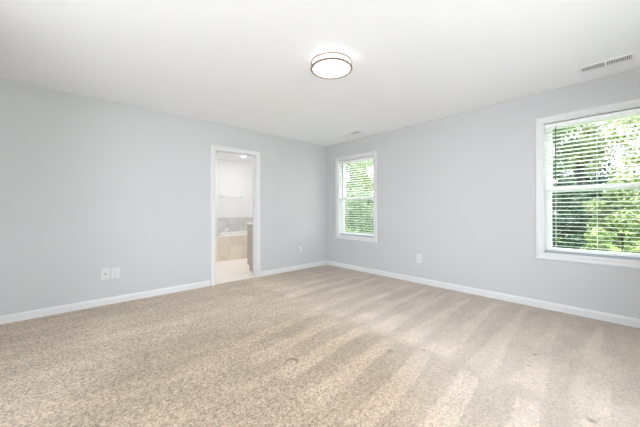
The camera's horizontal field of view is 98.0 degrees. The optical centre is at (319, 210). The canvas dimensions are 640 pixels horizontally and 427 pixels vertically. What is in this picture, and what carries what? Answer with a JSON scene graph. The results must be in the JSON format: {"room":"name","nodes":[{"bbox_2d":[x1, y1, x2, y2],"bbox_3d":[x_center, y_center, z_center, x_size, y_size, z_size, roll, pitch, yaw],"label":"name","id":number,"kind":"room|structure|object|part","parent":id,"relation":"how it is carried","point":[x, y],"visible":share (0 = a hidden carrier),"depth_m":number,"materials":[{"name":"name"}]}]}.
{"room":"empty bedroom","nodes":[
{"label":"empty bedroom","id":0,"kind":"room"},
{"bbox_2d":[0,78,326,315],"bbox_3d":[-1.875,-0.101,4.042,5.350,2.455,0.115,0,0,-42],"label":"wall","id":1,"kind":"structure","parent":0,"point":[88,185],"depth_m":3.43,"materials":[{"name":"grey paint"}]},
{"bbox_2d":[100,268,109,279],"bbox_3d":[-2.566,0.758,3.322,0.088,0.134,0.018,0,0,-42],"label":"cable jack","id":2,"kind":"object","parent":1,"relation":"attached to","point":[105,273],"visible":1,"depth_m":3.33,"materials":[{"name":"white plastic"}]},
{"bbox_2d":[111,267,119,278],"bbox_3d":[-2.496,0.761,3.392,0.088,0.134,0.009,0,0,-42],"label":"wall outlet","id":3,"kind":"object","parent":1,"relation":"attached to","point":[115,272],"visible":1,"depth_m":3.39,"materials":[{"name":"white plastic"}]},
{"bbox_2d":[0,260,326,323],"bbox_3d":[-1.772,1.084,4.044,5.200,0.084,0.014,0,0,-42],"label":"baseboard","id":4,"kind":"structure","parent":1,"relation":"attached to","point":[20,316],"depth_m":3.38,"materials":[{"name":"white paint"}]},
{"bbox_2d":[210,144,259,285],"bbox_3d":[-1.373,0.066,4.497,0.836,2.118,0.151,0,0,-42],"label":"door frame","id":5,"kind":"structure","parent":1,"relation":"in","point":[213,148],"depth_m":4.67,"materials":[{"name":"white paint"}]},
{"bbox_2d":[215,152,216,236],"bbox_3d":[-2.615,-0.098,6.458,0.080,2.455,0.950,0,0,-42],"label":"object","id":6,"kind":"structure","parent":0,"point":[215,152],"depth_m":6.12,"materials":[{"name":"beige paint"}]},
{"bbox_2d":[215,237,217,261],"bbox_3d":[-2.612,0.854,6.454,0.086,0.550,0.956,0,0,-42],"label":"trim","id":7,"kind":"structure","parent":6,"relation":"attached to","point":[216,245],"depth_m":6.11,"materials":[{"name":"beige ceramic"}]},
{"bbox_2d":[217,159,252,217],"bbox_3d":[-2.876,-0.037,6.931,3.650,2.575,0.100,0,0,-42],"label":"wall","id":8,"kind":"structure","parent":0,"point":[234,178],"depth_m":7.41,"materials":[{"name":"white paint"}]},
{"bbox_2d":[217,217,252,231],"bbox_3d":[-2.228,0.405,7.439,1.810,0.445,0.016,0,0,-42],"label":"backsplash","id":9,"kind":"structure","parent":8,"relation":"attached to","point":[235,223],"depth_m":7.37,"materials":[{"name":"grey tile"}]},
{"bbox_2d":[0,258,639,426],"bbox_3d":[-0.822,1.183,3.072,5.600,0.120,8.370,0,0,-42],"label":"floor","id":10,"kind":"structure","parent":0,"point":[324,345],"depth_m":2.08,"materials":[{"name":"beige carpet"}]},
{"bbox_2d":[217,228,246,261],"bbox_3d":[-1.907,0.768,7.086,1.803,0.718,0.939,0,0,-42],"label":"bathtub","id":11,"kind":"object","parent":10,"relation":"on","point":[231,245],"visible":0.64,"depth_m":6.38,"materials":[{"name":"beige ceramic"}]},
{"bbox_2d":[217,231,246,235],"bbox_3d":[-1.902,0.765,7.096,1.680,0.424,0.930,0,0,-42],"label":"bathtub","id":12,"kind":"object","parent":11,"relation":"in","point":[236,233],"depth_m":7.05,"materials":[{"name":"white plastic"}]},
{"bbox_2d":[246,222,252,270],"bbox_3d":[-0.596,0.615,5.675,1.725,1.015,0.570,0,0,-42],"label":"bathroom vanity","id":13,"kind":"object","parent":10,"relation":"on","point":[249,224],"visible":0.06,"depth_m":5.20,"materials":[{"name":"beige paint"}]},
{"bbox_2d":[0,0,639,162],"bbox_3d":[-0.827,-1.457,3.143,5.700,0.250,8.470,0,0,-42],"label":"ceiling","id":14,"kind":"structure","parent":0,"point":[243,64],"depth_m":2.37,"materials":[{"name":"white paint"}]},
{"bbox_2d":[311,49,351,78],"bbox_3d":[0.101,-1.293,2.470,0.371,0.084,0.371,0,0,-42],"label":"ceiling light","id":15,"kind":"object","parent":14,"relation":"attached to","point":[331,63],"visible":1,"depth_m":2.40,"materials":[{"name":"white glass"}]},
{"bbox_2d":[313,60,348,76],"bbox_3d":[0.101,-1.258,2.470,0.319,0.014,0.319,0,0,-42],"label":"diffuser","id":16,"kind":"object","parent":15,"relation":"attached to","point":[322,68],"depth_m":2.45,"materials":[{"name":"white glass"}]},
{"bbox_3d":[0.101,-1.327,2.470,0.336,0.016,0.336,0,0,-42],"label":"mounting plate","id":17,"kind":"part","parent":15,"relation":"part of","materials":[{"name":"white plastic"}]},
{"bbox_2d":[341,130,360,135],"bbox_3d":[0.539,-1.332,4.807,0.158,0.010,0.370,0,0,-42],"label":"ceiling vent","id":18,"kind":"object","parent":14,"relation":"in","point":[355,131],"visible":1,"depth_m":4.79,"materials":[{"name":"white plastic"}]},
{"bbox_2d":[577,51,635,73],"bbox_3d":[2.603,-1.339,2.535,0.158,0.010,0.370,0,0,-42],"label":"ceiling vent","id":19,"kind":"object","parent":14,"relation":"in","point":[630,56],"visible":1,"depth_m":2.52,"materials":[{"name":"white plastic"}]},
{"bbox_2d":[327,68,639,318],"bbox_3d":[1.976,-0.114,3.890,0.150,2.455,5.515,0,0,-42],"label":"wall","id":20,"kind":"structure","parent":0,"point":[457,191],"depth_m":3.65,"materials":[{"name":"grey paint"}]},
{"bbox_2d":[335,150,376,241],"bbox_3d":[0.714,-0.247,5.282,0.188,1.660,1.048,0,0,-42],"label":"window","id":21,"kind":"structure","parent":20,"relation":"in","point":[340,213],"depth_m":5.37,"materials":[{"name":"white paint"}]},
{"bbox_3d":[0.753,-0.248,5.317,0.067,1.480,0.868,0,0,-42],"label":"frame","id":22,"kind":"part","parent":21,"relation":"part of","materials":[{"name":"white plastic"}]},
{"bbox_2d":[339,156,372,237],"bbox_3d":[0.688,-0.243,5.258,0.080,1.452,0.840,0,0,-42],"label":"window blind","id":23,"kind":"object","parent":21,"relation":"attached to","point":[371,157],"visible":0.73,"depth_m":5.26,"materials":[{"name":"white plastic"}]},
{"bbox_3d":[0.699,0.471,5.266,0.050,0.024,0.840,0,0,-42],"label":"rail","id":24,"kind":"part","parent":23,"relation":"part of","materials":[{"name":"white plastic"}]},
{"bbox_3d":[0.743,0.099,5.307,0.026,0.738,0.820,0,0,-42],"label":"sash","id":25,"kind":"part","parent":21,"relation":"part of","materials":[{"name":"white plastic"}]},
{"bbox_3d":[0.761,-0.583,5.325,0.024,0.762,0.820,0,0,-42],"label":"sash","id":26,"kind":"part","parent":21,"relation":"part of","materials":[{"name":"glass"}]},
{"bbox_2d":[417,254,421,262],"bbox_3d":[1.524,0.736,4.273,0.009,0.134,0.088,0,0,-42],"label":"wall outlet","id":27,"kind":"object","parent":20,"relation":"attached to","point":[419,256],"visible":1,"depth_m":4.27,"materials":[{"name":"white plastic"}]},
{"bbox_2d":[327,260,639,327],"bbox_3d":[1.958,1.071,3.792,0.014,0.084,5.400,0,0,-42],"label":"baseboard","id":28,"kind":"structure","parent":20,"relation":"attached to","point":[613,318],"depth_m":3.38,"materials":[{"name":"white paint"}]},
{"bbox_2d":[535,98,639,268],"bbox_3d":[2.884,-0.255,2.891,0.188,1.660,1.048,0,0,-42],"label":"window","id":29,"kind":"structure","parent":20,"relation":"in","point":[542,219],"depth_m":3.08,"materials":[{"name":"white paint"}]},
{"bbox_3d":[2.922,-0.255,2.927,0.067,1.480,0.868,0,0,-42],"label":"frame","id":30,"kind":"part","parent":29,"relation":"part of","materials":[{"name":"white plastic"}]},
{"bbox_2d":[545,108,639,259],"bbox_3d":[2.857,-0.251,2.867,0.080,1.452,0.840,0,0,-42],"label":"window blind","id":31,"kind":"object","parent":29,"relation":"attached to","point":[636,110],"visible":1,"depth_m":2.90,"materials":[{"name":"white plastic"}]},
{"bbox_3d":[2.646,-0.241,3.118,0.056,1.410,0.002,0,0,-42],"label":"ladder cord","id":32,"kind":"part","parent":31,"relation":"part of","materials":[{"name":"white fabric"}]},
{"bbox_3d":[2.868,0.463,2.875,0.050,0.024,0.840,0,0,-42],"label":"rail","id":33,"kind":"part","parent":31,"relation":"part of","materials":[{"name":"white plastic"}]},
{"bbox_3d":[2.930,-0.590,2.934,0.024,0.762,0.820,0,0,-42],"label":"sash","id":34,"kind":"part","parent":29,"relation":"part of","materials":[{"name":"glass"}]},
{"bbox_3d":[2.912,0.092,2.916,0.026,0.738,0.820,0,0,-42],"label":"sash","id":35,"kind":"part","parent":29,"relation":"part of","materials":[{"name":"white plastic"}]},
{"label":"outside","id":36,"kind":"structure","parent":0,"visible":0},
{"bbox_2d":[345,221,639,252],"bbox_3d":[11.825,1.579,23.141,39.400,0.100,70.000,0,0,-42],"label":"ground","id":37,"kind":"structure","parent":36,"point":[601,235],"depth_m":12.87,"materials":[{"name":"green plant"}]},
{"bbox_2d":[345,163,360,228],"bbox_3d":[1.293,-0.926,15.312,2.232,5.092,2.221,0,0,-16],"label":"leafy tree","id":38,"kind":"object","parent":37,"relation":"on","point":[356,183],"visible":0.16,"depth_m":15.38,"materials":[{"name":"green plant"}]},
{"bbox_2d":[345,189,372,233],"bbox_3d":[1.379,0.461,11.232,2.131,2.677,2.346,0,0,-42],"label":"leafy bush","id":39,"kind":"object","parent":37,"relation":"on","point":[355,204],"visible":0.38,"depth_m":10.79,"materials":[{"name":"green plant"}]},
{"bbox_2d":[345,160,372,218],"bbox_3d":[2.966,-1.807,18.214,3.185,6.835,3.097,0,0,-42],"label":"leafy tree","id":40,"kind":"object","parent":37,"relation":"on","point":[370,183],"visible":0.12,"depth_m":17.64,"materials":[{"name":"green plant"}]},
{"bbox_2d":[345,162,372,227],"bbox_3d":[3.547,-1.732,26.596,4.602,7.710,4.148,0,0,-14],"label":"evergreen tree","id":41,"kind":"object","parent":37,"relation":"on","point":[369,201],"visible":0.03,"depth_m":25.85,"materials":[{"name":"green plant"}]},
{"bbox_2d":[552,128,583,185],"bbox_3d":[8.581,-1.501,10.658,2.398,6.186,2.280,0,0,-42],"label":"leafy tree","id":42,"kind":"object","parent":37,"relation":"on","point":[564,132],"visible":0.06,"depth_m":10.07,"materials":[{"name":"green plant"}]},
{"bbox_2d":[552,179,598,249],"bbox_3d":[7.798,0.386,8.855,1.751,2.826,1.656,0,0,-30],"label":"bush","id":43,"kind":"object","parent":37,"relation":"on","point":[580,234],"visible":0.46,"depth_m":8.52,"materials":[{"name":"green plant"}]},
{"bbox_2d":[553,123,624,234],"bbox_3d":[15.028,-1.565,15.454,3.988,6.917,3.918,0,0,-42],"label":"evergreen tree","id":44,"kind":"object","parent":37,"relation":"on","point":[607,164],"visible":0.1,"depth_m":14.77,"materials":[{"name":"green plant"}]},
{"bbox_2d":[552,116,637,245],"bbox_3d":[11.165,-2.152,11.684,3.486,7.496,3.440,0,0,-42],"label":"leafy tree","id":45,"kind":"object","parent":37,"relation":"on","point":[595,127],"visible":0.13,"depth_m":11.57,"materials":[{"name":"green plant"}]},
{"bbox_2d":[580,173,639,253],"bbox_3d":[6.789,0.373,6.266,1.368,2.450,1.419,0,0,-42],"label":"leafy bush","id":46,"kind":"object","parent":37,"relation":"on","point":[612,218],"visible":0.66,"depth_m":6.21,"materials":[{"name":"green plant"}]},
{"bbox_2d":[600,116,639,204],"bbox_3d":[9.896,-1.487,7.897,2.837,6.148,2.706,0,0,-42],"label":"leafy tree","id":47,"kind":"object","parent":37,"relation":"on","point":[638,120],"visible":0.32,"depth_m":8.44,"materials":[{"name":"green plant"}]}
]}

